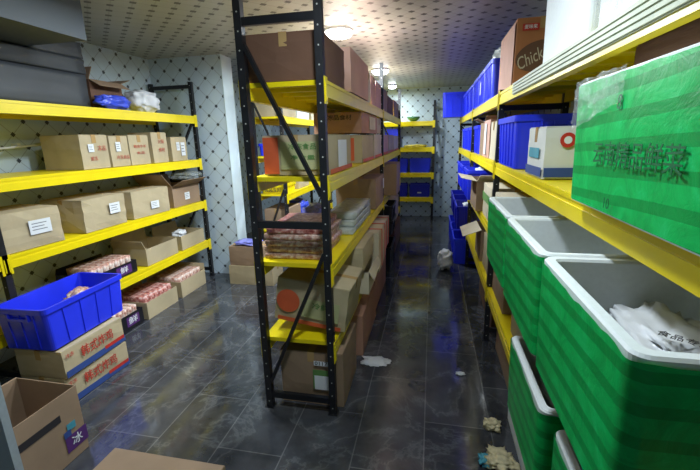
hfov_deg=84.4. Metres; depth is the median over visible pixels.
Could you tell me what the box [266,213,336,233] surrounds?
pack
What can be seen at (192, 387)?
floor
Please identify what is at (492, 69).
plastic crate
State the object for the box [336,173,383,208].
cardboard box
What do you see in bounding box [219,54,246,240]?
trim
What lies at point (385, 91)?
cardboard box
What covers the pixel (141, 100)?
plastic bag
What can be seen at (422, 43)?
ceiling
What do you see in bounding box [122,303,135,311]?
pack
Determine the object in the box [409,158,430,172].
plastic crate
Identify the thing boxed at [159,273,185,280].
pack
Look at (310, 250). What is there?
pack
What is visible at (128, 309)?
pack
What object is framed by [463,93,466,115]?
plastic crate
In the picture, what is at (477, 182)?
cardboard box
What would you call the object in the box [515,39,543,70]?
picture
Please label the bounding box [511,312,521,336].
cardboard box
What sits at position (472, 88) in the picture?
plastic crate
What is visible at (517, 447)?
foam box
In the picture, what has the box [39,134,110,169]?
cardboard box
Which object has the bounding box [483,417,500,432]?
wrapper
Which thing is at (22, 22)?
trim
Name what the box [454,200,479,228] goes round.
plastic crate
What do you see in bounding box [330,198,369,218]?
bundle
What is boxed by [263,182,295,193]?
plastic crate
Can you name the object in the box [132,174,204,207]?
cardboard box
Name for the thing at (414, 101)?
wall
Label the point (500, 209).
foam box
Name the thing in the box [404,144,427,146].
plastic bag
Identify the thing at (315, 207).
plastic bag
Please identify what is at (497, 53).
plastic bag
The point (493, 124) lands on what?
cardboard box
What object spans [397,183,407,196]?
plastic crate
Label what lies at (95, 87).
cardboard box
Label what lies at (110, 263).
pack
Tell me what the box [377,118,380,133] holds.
cardboard box
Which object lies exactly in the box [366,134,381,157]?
cardboard box
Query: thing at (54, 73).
storage box
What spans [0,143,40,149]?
rod
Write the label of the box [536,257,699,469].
foam box
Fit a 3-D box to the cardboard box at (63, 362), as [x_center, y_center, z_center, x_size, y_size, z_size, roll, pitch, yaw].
[-2.182,0.861,3.052,0.423,0.211,0.574,1,14,11]
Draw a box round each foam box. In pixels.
[296,111,308,119]
[487,197,565,287]
[503,217,633,355]
[507,336,564,469]
[508,408,525,469]
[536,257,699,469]
[543,0,600,62]
[551,430,582,469]
[571,42,699,256]
[598,0,637,26]
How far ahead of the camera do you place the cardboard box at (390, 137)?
5.78 m
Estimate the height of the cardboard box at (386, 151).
0.256 m
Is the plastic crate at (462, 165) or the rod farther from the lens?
the plastic crate at (462, 165)
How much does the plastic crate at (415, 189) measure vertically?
0.284 m
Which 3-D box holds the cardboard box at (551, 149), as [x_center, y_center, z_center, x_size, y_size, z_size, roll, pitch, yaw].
[1.152,-0.432,1.990,0.378,0.251,0.348,2,14,12]
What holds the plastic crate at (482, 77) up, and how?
on the storage rack at (558, 90)
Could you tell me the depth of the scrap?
3.27 m
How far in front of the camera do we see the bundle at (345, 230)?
3.24 m
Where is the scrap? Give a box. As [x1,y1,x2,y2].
[360,356,391,366]
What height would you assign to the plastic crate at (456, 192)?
0.334 m
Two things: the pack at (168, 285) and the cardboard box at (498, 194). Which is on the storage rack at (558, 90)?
the cardboard box at (498, 194)
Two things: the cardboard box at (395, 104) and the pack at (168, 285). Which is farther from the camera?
the cardboard box at (395, 104)
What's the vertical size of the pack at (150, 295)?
0.216 m
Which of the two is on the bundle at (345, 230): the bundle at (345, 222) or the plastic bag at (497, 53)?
the bundle at (345, 222)
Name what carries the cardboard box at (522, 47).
on the storage rack at (558, 90)
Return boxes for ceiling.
[80,0,546,89]
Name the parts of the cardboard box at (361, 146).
printed panel, printed panel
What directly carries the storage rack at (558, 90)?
on the floor
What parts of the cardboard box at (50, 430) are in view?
printed panel, printed panel, printed panel, printed panel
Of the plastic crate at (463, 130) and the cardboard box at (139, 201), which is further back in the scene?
the plastic crate at (463, 130)
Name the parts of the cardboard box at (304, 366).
printed panel, printed panel, printed panel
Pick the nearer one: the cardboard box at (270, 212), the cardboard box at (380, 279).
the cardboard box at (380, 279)
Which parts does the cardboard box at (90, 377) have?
printed panel, printed panel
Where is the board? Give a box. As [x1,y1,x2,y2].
[0,384,23,469]
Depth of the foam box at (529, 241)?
1.65 m
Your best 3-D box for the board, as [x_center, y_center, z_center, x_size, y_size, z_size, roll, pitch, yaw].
[-1.740,0.954,1.670,0.768,1.119,0.030,2,14,12]
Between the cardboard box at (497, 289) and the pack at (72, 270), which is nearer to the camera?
the cardboard box at (497, 289)
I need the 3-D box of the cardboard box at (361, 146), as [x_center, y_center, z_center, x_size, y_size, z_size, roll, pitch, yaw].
[-0.030,-0.861,3.831,0.442,0.246,0.689,2,14,12]
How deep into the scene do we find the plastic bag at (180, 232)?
4.95 m
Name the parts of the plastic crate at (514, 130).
handle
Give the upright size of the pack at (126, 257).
0.166 m
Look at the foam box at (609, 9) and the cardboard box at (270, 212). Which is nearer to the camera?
the foam box at (609, 9)
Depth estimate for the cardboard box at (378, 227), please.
4.01 m
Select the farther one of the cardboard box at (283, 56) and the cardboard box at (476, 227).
the cardboard box at (476, 227)
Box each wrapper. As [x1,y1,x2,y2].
[478,444,520,469]
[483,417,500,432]
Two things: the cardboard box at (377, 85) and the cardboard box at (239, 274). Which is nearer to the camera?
the cardboard box at (377, 85)
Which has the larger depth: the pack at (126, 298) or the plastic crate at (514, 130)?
the pack at (126, 298)
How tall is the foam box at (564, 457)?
0.370 m
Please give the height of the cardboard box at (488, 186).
0.316 m
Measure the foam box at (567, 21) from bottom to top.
0.486 m
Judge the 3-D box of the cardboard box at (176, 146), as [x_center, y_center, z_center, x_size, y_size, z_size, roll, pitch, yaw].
[-2.238,-1.064,4.771,0.310,0.286,0.304,2,14,12]
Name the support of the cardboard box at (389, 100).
on the storage rack at (320, 96)
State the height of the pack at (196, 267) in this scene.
0.226 m
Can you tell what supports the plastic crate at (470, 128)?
on the storage rack at (558, 90)
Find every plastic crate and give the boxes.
[0,272,122,350]
[258,144,263,155]
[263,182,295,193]
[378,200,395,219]
[385,129,400,146]
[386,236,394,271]
[389,158,408,172]
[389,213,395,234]
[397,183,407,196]
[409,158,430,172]
[409,183,429,196]
[443,91,466,117]
[449,215,454,237]
[450,222,460,248]
[451,190,463,211]
[452,194,466,219]
[452,230,474,263]
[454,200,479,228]
[457,161,474,185]
[460,163,479,191]
[462,129,465,148]
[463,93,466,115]
[464,167,492,199]
[465,128,468,149]
[466,89,469,113]
[469,84,474,111]
[469,127,471,150]
[474,77,479,108]
[474,125,480,153]
[479,69,485,105]
[485,58,499,101]
[498,113,576,168]
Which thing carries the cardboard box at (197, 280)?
on the floor
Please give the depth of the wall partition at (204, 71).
5.16 m
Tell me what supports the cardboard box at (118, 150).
on the storage rack at (9, 109)
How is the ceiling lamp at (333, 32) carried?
attached to the ceiling
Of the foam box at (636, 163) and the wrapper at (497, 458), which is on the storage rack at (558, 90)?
the foam box at (636, 163)
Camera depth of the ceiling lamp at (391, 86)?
7.97 m
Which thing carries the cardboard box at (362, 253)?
on the cardboard box at (369, 274)
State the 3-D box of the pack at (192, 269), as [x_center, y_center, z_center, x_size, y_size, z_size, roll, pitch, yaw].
[-2.192,0.550,5.094,0.346,0.226,0.070,1,14,12]
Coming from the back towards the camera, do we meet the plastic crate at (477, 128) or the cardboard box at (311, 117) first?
the cardboard box at (311, 117)
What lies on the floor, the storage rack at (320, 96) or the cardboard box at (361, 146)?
the storage rack at (320, 96)
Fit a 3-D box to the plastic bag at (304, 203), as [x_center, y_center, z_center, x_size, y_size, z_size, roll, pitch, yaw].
[-0.899,-0.472,6.716,0.390,0.340,0.551,2,14,12]
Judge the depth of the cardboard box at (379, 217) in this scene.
4.82 m
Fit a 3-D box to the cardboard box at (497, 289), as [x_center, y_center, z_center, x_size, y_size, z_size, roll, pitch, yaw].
[1.395,0.393,3.090,0.403,0.306,0.523,2,14,12]
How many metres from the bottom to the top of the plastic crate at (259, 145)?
0.174 m
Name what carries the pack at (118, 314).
in the cardboard box at (129, 322)
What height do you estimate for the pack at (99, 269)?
0.166 m
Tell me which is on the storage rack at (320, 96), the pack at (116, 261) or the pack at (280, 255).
the pack at (280, 255)
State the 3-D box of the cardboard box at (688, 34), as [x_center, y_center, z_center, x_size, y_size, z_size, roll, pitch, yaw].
[0.968,-0.432,0.768,0.363,0.096,0.823,2,14,12]
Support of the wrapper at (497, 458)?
on the floor
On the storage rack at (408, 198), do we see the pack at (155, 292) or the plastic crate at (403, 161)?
the plastic crate at (403, 161)
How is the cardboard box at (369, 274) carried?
on the storage rack at (320, 96)
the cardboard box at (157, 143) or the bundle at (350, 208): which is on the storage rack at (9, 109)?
the cardboard box at (157, 143)
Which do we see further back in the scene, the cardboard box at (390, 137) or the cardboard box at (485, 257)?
the cardboard box at (390, 137)
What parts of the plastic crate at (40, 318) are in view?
handle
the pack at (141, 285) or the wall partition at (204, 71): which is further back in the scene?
the wall partition at (204, 71)
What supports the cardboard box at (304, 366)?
on the floor
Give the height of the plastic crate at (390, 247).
0.364 m
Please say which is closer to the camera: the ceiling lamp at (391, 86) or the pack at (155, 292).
the pack at (155, 292)
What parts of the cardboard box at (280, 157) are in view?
printed panel, printed panel, printed panel, printed panel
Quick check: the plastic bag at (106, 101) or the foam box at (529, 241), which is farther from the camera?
the plastic bag at (106, 101)
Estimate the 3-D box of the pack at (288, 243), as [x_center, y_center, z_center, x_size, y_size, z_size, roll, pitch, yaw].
[-0.327,-0.008,2.808,0.413,0.040,0.557,1,14,10]
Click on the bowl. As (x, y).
(415, 118)
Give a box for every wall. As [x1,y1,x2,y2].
[0,41,283,363]
[284,85,478,215]
[484,100,577,121]
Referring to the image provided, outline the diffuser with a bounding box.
[372,70,387,74]
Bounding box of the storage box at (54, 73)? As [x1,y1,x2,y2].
[0,42,90,106]
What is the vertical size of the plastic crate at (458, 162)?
0.364 m
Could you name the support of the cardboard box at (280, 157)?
on the storage rack at (320, 96)
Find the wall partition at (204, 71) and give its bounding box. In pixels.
[148,54,236,273]
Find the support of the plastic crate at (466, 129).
on the storage rack at (558, 90)
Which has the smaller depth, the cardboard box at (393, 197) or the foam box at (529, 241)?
the foam box at (529, 241)
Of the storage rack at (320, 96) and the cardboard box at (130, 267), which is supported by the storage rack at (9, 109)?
the cardboard box at (130, 267)
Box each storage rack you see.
[0,82,215,377]
[231,0,400,415]
[251,102,332,240]
[360,100,435,220]
[457,0,699,362]
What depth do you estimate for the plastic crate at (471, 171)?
4.73 m
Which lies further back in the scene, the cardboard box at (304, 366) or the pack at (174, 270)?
the pack at (174, 270)
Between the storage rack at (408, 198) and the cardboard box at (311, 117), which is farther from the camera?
the storage rack at (408, 198)
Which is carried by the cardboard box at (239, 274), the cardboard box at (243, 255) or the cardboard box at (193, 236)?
the cardboard box at (243, 255)
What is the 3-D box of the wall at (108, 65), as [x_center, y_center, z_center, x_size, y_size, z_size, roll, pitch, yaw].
[-2.850,-0.652,4.502,0.100,2.915,10.900,2,14,12]
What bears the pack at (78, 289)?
in the plastic crate at (40, 318)
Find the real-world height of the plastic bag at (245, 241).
0.060 m
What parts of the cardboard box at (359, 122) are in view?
printed panel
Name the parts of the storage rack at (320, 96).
post, foot plate, shelf panel, shelf panel, shelf panel, shelf panel, post, foot plate, post, post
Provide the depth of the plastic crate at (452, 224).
6.73 m
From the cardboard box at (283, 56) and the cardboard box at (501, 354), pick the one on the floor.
the cardboard box at (501, 354)
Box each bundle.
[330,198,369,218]
[339,204,370,226]
[339,209,370,234]
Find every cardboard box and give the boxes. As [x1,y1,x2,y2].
[0,204,63,254]
[1,377,88,469]
[14,317,125,378]
[21,341,129,398]
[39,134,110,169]
[39,193,126,232]
[55,254,137,280]
[84,66,129,109]
[93,448,224,469]
[96,186,169,219]
[106,135,150,164]
[106,136,130,166]
[110,228,177,265]
[121,280,177,319]
[121,306,144,333]
[127,132,168,162]
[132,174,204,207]
[147,262,205,297]
[152,220,204,250]
[166,137,187,160]
[229,241,266,265]
[229,265,282,285]
[246,30,344,88]
[255,103,295,117]
[262,134,351,174]
[264,203,300,220]
[275,264,362,331]
[280,322,356,406]
[295,182,308,188]
[309,113,313,119]
[313,111,376,134]
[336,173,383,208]
[340,47,368,100]
[344,232,373,270]
[350,135,373,162]
[351,283,375,355]
[360,255,380,294]
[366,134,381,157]
[366,220,385,271]
[367,71,370,102]
[367,161,399,194]
[370,75,374,105]
[374,255,385,307]
[375,80,380,108]
[375,215,388,247]
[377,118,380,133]
[384,89,387,111]
[384,135,388,154]
[387,95,392,114]
[388,135,393,152]
[389,194,397,220]
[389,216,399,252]
[393,100,397,117]
[393,136,397,150]
[458,173,506,210]
[460,221,485,260]
[476,114,524,155]
[479,280,495,326]
[482,182,522,219]
[482,232,493,274]
[483,119,496,157]
[489,121,496,159]
[492,271,510,314]
[495,192,531,196]
[495,330,508,387]
[498,16,545,90]
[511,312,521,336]
[525,126,575,178]
[634,18,699,64]
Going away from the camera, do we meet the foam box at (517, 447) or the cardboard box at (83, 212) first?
the foam box at (517, 447)
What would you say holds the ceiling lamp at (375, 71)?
attached to the ceiling
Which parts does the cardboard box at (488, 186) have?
printed panel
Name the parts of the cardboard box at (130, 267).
printed panel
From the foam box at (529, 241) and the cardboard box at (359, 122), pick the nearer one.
the foam box at (529, 241)
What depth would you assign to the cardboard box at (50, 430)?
2.28 m
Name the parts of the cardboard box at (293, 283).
printed panel, printed panel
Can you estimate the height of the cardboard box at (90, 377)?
0.211 m
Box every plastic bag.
[93,94,130,109]
[124,89,159,111]
[171,229,186,236]
[233,238,262,245]
[289,197,308,212]
[302,202,320,212]
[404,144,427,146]
[437,248,452,269]
[475,166,486,169]
[492,47,500,57]
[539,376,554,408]
[607,300,699,353]
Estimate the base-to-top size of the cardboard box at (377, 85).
0.276 m
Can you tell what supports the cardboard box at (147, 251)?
on the storage rack at (9, 109)
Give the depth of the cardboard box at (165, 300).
4.35 m
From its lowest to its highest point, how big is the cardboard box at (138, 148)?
0.306 m
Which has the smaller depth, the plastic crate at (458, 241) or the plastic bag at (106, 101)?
the plastic bag at (106, 101)
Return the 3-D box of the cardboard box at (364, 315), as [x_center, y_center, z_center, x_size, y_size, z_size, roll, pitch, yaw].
[-0.022,0.772,3.758,0.443,0.376,0.815,2,14,12]
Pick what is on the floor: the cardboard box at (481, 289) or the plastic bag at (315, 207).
the cardboard box at (481, 289)
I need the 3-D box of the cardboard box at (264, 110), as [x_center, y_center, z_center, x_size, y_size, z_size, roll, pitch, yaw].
[-1.103,-1.906,5.721,0.423,0.306,0.574,2,14,12]
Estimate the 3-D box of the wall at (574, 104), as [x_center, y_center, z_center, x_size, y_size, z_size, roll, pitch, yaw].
[1.907,-0.519,3.517,0.100,2.915,10.900,2,14,12]
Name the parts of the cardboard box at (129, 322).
printed panel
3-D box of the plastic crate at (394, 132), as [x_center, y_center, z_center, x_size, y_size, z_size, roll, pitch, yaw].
[0.972,-2.187,8.720,0.344,0.404,0.354,2,14,12]
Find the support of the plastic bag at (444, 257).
on the floor
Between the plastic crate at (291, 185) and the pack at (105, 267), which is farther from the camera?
the plastic crate at (291, 185)
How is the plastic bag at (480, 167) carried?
in the plastic crate at (471, 171)
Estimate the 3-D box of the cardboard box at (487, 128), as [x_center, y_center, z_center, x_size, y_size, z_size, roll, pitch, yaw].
[1.587,-0.976,3.891,0.428,0.366,0.467,2,14,12]
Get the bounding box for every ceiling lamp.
[324,26,352,39]
[371,68,388,74]
[388,84,396,88]
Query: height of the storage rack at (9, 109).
2.595 m
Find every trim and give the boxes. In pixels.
[0,0,86,45]
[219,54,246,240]
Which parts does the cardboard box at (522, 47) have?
printed panel, printed panel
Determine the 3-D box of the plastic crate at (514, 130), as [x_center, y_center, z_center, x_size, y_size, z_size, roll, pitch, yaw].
[1.332,-0.661,2.719,0.464,0.334,0.706,2,14,12]
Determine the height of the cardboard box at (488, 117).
0.422 m
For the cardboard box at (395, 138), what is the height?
0.246 m
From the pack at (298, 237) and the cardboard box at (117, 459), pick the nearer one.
the cardboard box at (117, 459)
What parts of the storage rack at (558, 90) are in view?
post, post, shelf panel, shelf panel, shelf panel, post, shelf panel, shelf panel, shelf panel, post, shelf panel, ribbed plastic strip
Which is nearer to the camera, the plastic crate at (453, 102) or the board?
the board
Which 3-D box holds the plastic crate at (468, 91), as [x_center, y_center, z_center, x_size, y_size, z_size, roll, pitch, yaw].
[2.015,-2.035,5.885,0.444,0.334,0.536,2,14,12]
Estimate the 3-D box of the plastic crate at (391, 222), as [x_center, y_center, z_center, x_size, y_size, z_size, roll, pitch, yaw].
[0.424,-0.168,5.652,0.464,0.199,0.586,2,14,12]
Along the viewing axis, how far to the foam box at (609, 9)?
1.22 m
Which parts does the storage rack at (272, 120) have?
post, shelf panel, post, shelf panel, post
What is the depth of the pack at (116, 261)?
3.90 m
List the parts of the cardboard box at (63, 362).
printed panel, printed panel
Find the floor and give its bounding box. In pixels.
[0,216,520,469]
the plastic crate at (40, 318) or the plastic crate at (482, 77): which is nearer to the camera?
the plastic crate at (40, 318)
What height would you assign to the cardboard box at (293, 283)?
0.386 m
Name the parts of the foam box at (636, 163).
lid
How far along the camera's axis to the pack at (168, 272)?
4.91 m
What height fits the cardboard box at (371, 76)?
0.286 m
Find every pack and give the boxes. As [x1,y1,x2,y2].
[63,286,90,299]
[66,267,95,275]
[73,264,102,272]
[79,262,108,271]
[87,261,114,269]
[91,259,119,266]
[97,256,124,264]
[104,254,130,262]
[115,312,121,318]
[120,309,126,317]
[121,294,148,302]
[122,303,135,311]
[122,306,131,314]
[123,292,153,300]
[128,289,157,298]
[133,286,162,295]
[139,284,166,292]
[143,282,170,290]
[154,275,181,281]
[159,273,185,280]
[163,271,188,278]
[167,269,192,276]
[171,268,195,274]
[174,266,199,272]
[264,219,341,240]
[265,226,338,246]
[265,230,341,253]
[265,237,339,259]
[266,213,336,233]
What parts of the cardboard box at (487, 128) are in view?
printed panel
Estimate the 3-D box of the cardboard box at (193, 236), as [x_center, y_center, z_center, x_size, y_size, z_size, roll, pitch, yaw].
[-2.256,-0.005,5.087,0.413,0.280,0.494,2,14,12]
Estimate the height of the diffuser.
0.053 m
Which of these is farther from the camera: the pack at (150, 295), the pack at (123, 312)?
the pack at (150, 295)
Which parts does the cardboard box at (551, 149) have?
printed panel, printed panel, printed panel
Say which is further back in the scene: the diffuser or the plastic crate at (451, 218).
the plastic crate at (451, 218)
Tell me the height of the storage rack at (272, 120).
2.600 m
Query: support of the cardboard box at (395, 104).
on the storage rack at (320, 96)
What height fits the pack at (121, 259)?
0.166 m
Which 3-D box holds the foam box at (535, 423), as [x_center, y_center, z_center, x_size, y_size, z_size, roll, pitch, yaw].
[0.958,0.740,1.617,0.470,0.370,0.570,2,14,12]
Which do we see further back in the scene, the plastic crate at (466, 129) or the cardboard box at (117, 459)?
the plastic crate at (466, 129)
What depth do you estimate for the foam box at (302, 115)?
6.29 m
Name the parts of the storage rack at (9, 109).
post, shelf panel, shelf panel, post, shelf panel, post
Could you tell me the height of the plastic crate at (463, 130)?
0.334 m
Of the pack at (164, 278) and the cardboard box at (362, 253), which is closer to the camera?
the cardboard box at (362, 253)
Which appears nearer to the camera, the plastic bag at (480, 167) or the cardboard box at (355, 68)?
the cardboard box at (355, 68)
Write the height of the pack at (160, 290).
0.216 m
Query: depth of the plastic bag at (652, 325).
1.01 m
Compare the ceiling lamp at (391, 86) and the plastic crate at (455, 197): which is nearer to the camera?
the plastic crate at (455, 197)
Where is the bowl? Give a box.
[407,116,419,120]
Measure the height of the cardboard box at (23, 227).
0.296 m
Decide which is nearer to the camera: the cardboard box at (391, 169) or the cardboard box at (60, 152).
the cardboard box at (60, 152)
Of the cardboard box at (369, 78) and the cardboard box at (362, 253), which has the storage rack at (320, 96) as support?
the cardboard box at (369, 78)
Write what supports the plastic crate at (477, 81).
on the storage rack at (558, 90)
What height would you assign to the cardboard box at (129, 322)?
0.220 m
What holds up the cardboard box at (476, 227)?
on the storage rack at (558, 90)
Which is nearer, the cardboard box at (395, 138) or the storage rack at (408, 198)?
the cardboard box at (395, 138)

